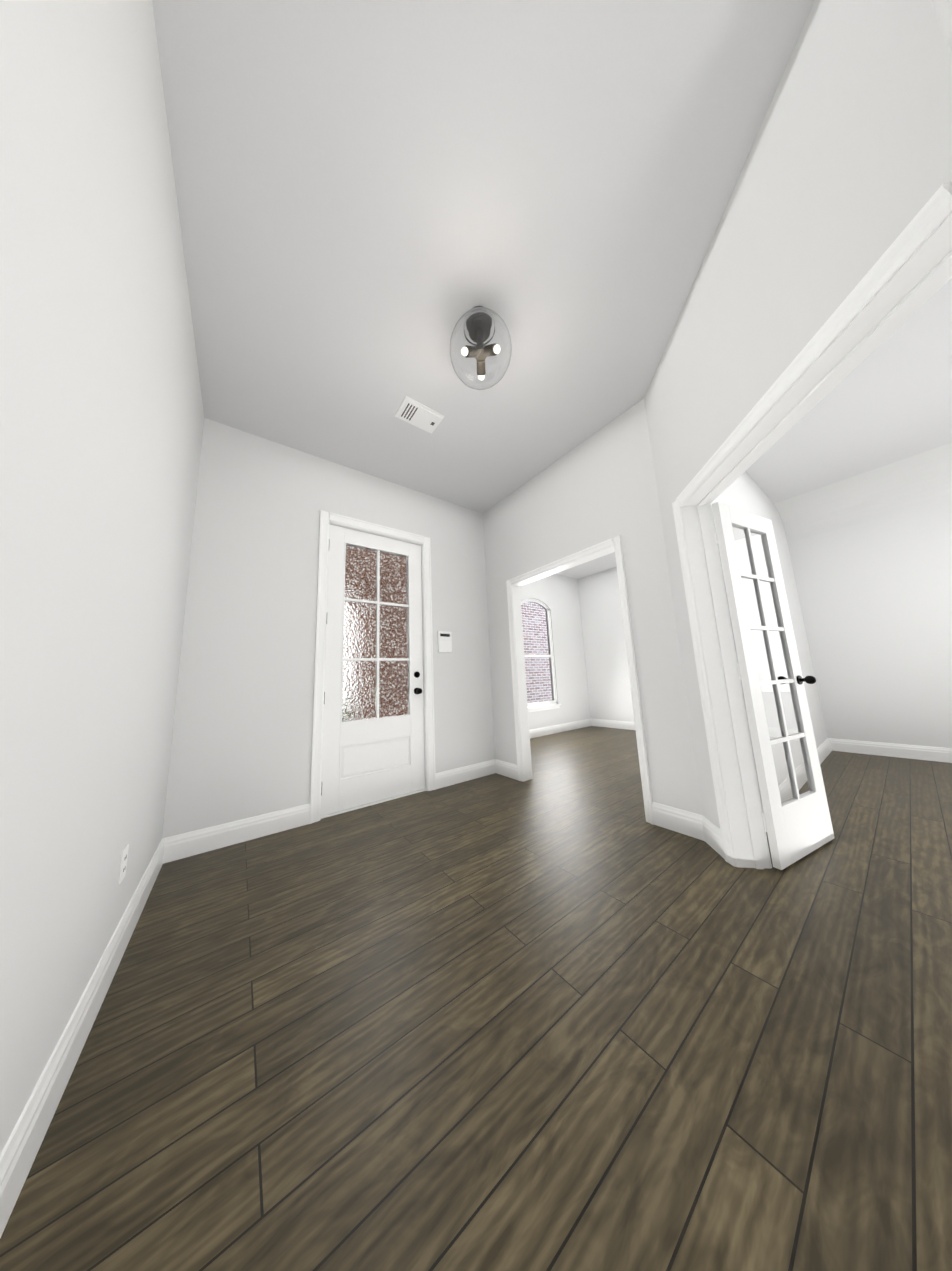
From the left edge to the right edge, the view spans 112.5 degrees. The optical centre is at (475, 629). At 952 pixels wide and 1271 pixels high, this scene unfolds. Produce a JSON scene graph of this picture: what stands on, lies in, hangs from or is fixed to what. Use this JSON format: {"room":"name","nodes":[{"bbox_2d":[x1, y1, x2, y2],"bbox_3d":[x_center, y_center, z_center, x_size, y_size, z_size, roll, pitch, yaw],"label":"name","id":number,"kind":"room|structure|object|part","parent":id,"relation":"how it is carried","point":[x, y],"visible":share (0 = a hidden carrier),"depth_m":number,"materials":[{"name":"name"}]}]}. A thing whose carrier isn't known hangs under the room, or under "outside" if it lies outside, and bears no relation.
{"room":"entrance hall","nodes":[
{"label":"entrance hall","id":0,"kind":"room"},
{"bbox_2d":[0,0,203,1154],"bbox_3d":[-0.198,-0.553,-0.325,0.120,3.050,6.420,4,-11,-36],"label":"wall","id":1,"kind":"structure","parent":0,"point":[101,419],"depth_m":0.76,"materials":[{"name":"paint"}]},
{"bbox_2d":[118,844,128,884],"bbox_3d":[-1.371,0.911,1.238,0.007,0.116,0.072,4,-11,-36],"label":"electrical outlet plate","id":2,"kind":"object","parent":1,"relation":"attached to","point":[123,865],"visible":1,"depth_m":1.23,"materials":[{"name":"white plastic"}]},
{"bbox_2d":[0,719,951,1237],"bbox_3d":[2.065,1.134,1.668,6.070,0.140,7.400,4,-11,-36],"label":"baseboard","id":3,"kind":"structure","parent":1,"relation":"attached to","point":[24,1141],"depth_m":1.79,"materials":[{"name":"paint"}]},
{"bbox_2d":[162,418,494,837],"bbox_3d":[-0.900,0.000,3.024,2.770,3.050,0.120,4,-11,-36],"label":"wall","id":4,"kind":"structure","parent":0,"point":[241,747],"depth_m":2.46,"materials":[{"name":"paint"}]},
{"bbox_2d":[309,510,435,823],"bbox_3d":[-0.920,0.250,2.967,1.078,2.539,0.172,4,-11,-36],"label":"door frame","id":5,"kind":"structure","parent":4,"relation":"attached to","point":[331,518],"depth_m":2.87,"materials":[{"name":"paint"}]},
{"bbox_2d":[321,524,424,815],"bbox_3d":[-0.921,0.283,2.958,0.922,2.440,0.200,4,-11,-36],"label":"front door","id":6,"kind":"structure","parent":4,"relation":"in","point":[373,736],"depth_m":2.91,"materials":[{"name":"paint"}]},
{"bbox_3d":[-0.936,0.281,2.947,0.885,2.135,0.200,4,-11,-36],"label":"front door hardware","id":7,"kind":"part","parent":6,"relation":"part of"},
{"bbox_3d":[-0.929,0.013,3.002,0.630,1.608,0.008,4,-11,-36],"label":"glass","id":8,"kind":"part","parent":6,"relation":"part of","materials":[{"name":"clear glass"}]},
{"bbox_2d":[437,631,451,652],"bbox_3d":[-0.327,0.130,3.334,0.160,0.220,0.028,4,-11,-36],"label":"alarm keypad","id":9,"kind":"object","parent":4,"relation":"attached to","point":[444,638],"visible":1,"depth_m":3.32,"materials":[{"name":"white plastic"}]},
{"bbox_2d":[0,726,951,1270],"bbox_3d":[2.070,1.253,1.649,6.470,0.100,7.800,4,-11,-36],"label":"floor","id":10,"kind":"structure","parent":0,"point":[568,1008],"depth_m":0.88,"materials":[{"name":"brown wood"}]},
{"bbox_2d":[152,0,951,578],"bbox_3d":[1.935,-1.867,2.136,6.470,0.120,7.800,4,-11,-36],"label":"ceiling","id":11,"kind":"structure","parent":0,"point":[378,200],"depth_m":1.42,"materials":[{"name":"paint"}]},
{"bbox_2d":[395,396,443,433],"bbox_3d":[-0.435,-1.645,2.456,0.320,0.016,0.210,4,-11,-36],"label":"ceiling vent","id":12,"kind":"object","parent":11,"relation":"in","point":[418,415],"visible":1,"depth_m":2.44,"materials":[{"name":"white plastic"}]},
{"bbox_2d":[449,306,511,389],"bbox_3d":[0.025,-1.582,1.790,0.350,0.385,0.350,4,-11,-36],"label":"ceiling light fixture","id":13,"kind":"object","parent":11,"relation":"hanging from","point":[480,349],"visible":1,"depth_m":1.68,"materials":[{"name":"glass"}]},
{"bbox_2d":[520,574,590,729],"bbox_3d":[0.891,0.338,5.688,3.540,3.050,0.120,4,-11,-36],"label":"wall","id":14,"kind":"structure","parent":0,"point":[557,595],"depth_m":6.24,"materials":[{"name":"paint"}]},
{"bbox_2d":[521,599,560,711],"bbox_3d":[1.109,0.432,5.814,0.950,2.035,0.150,4,-11,-36],"label":"dining room window","id":15,"kind":"structure","parent":14,"relation":"in","point":[539,662],"depth_m":5.85,"materials":[{"name":"glass"}]},
{"bbox_2d":[483,399,703,815],"bbox_3d":[0.838,-0.093,2.908,0.120,3.050,2.150,4,-11,-36],"label":"wall","id":16,"kind":"structure","parent":0,"point":[600,486],"depth_m":2.50,"materials":[{"name":"paint"}]},
{"bbox_2d":[506,535,653,824],"bbox_3d":[0.831,0.395,2.870,0.164,2.075,1.311,4,-11,-36],"label":"trim","id":17,"kind":"structure","parent":16,"relation":"attached to","point":[520,702],"depth_m":3.04,"materials":[{"name":"paint"}]},
{"bbox_2d":[578,499,951,747],"bbox_3d":[4.458,-0.115,3.768,0.120,3.050,7.520,4,-11,-36],"label":"wall","id":18,"kind":"structure","parent":0,"point":[875,596],"depth_m":3.62,"materials":[{"name":"paint"}]},
{"bbox_2d":[711,471,827,801],"bbox_3d":[2.791,-0.148,3.096,3.360,3.050,0.120,4,-11,-36],"label":"wall","id":19,"kind":"structure","parent":0,"point":[744,491],"depth_m":3.67,"materials":[{"name":"paint"}]},
{"bbox_2d":[644,0,951,827],"bbox_3d":[1.274,-0.368,1.270,0.160,3.050,1.780,-4,-9,8],"label":"wall","id":20,"kind":"structure","parent":0,"point":[844,174],"depth_m":1.07,"materials":[{"name":"paint"}]},
{"bbox_2d":[712,502,834,869],"bbox_3d":[1.762,0.232,1.899,0.643,1.998,0.191,2,-10,-25],"label":"french door","id":21,"kind":"structure","parent":20,"relation":"in","point":[797,822],"depth_m":1.86,"materials":[{"name":"paint"}]},
{"bbox_3d":[1.764,0.153,1.909,0.412,1.616,0.086,4,-11,-36],"label":"glass","id":22,"kind":"part","parent":21,"relation":"part of","materials":[{"name":"clear glass"}]},
{"bbox_3d":[2.003,0.317,1.995,0.056,0.056,0.190,2,-10,-25],"label":"french door knobs","id":23,"kind":"part","parent":21,"relation":"part of","materials":[{"name":"black metal"}]},
{"bbox_2d":[672,181,951,868],"bbox_3d":[1.291,0.110,1.170,0.204,2.075,1.402,-4,-9,8],"label":"door frame","id":24,"kind":"structure","parent":20,"relation":"attached to","point":[905,278],"depth_m":1.56,"materials":[{"name":"paint"}]},
{"bbox_2d":[774,443,951,541],"bbox_3d":[5.182,-1.680,2.476,0.420,0.420,4.150,4,-11,-36],"label":"cove","id":25,"kind":"object","parent":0,"point":[916,481],"visible":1,"depth_m":3.58,"materials":[{"name":"paint"}]},
{"bbox_2d":[932,0,951,51],"bbox_3d":[1.978,-0.708,-0.717,0.120,3.050,3.176,4,-11,-36],"label":"wall","id":26,"kind":"structure","parent":0,"point":[943,9],"depth_m":0.70,"materials":[{"name":"paint"}]}
]}

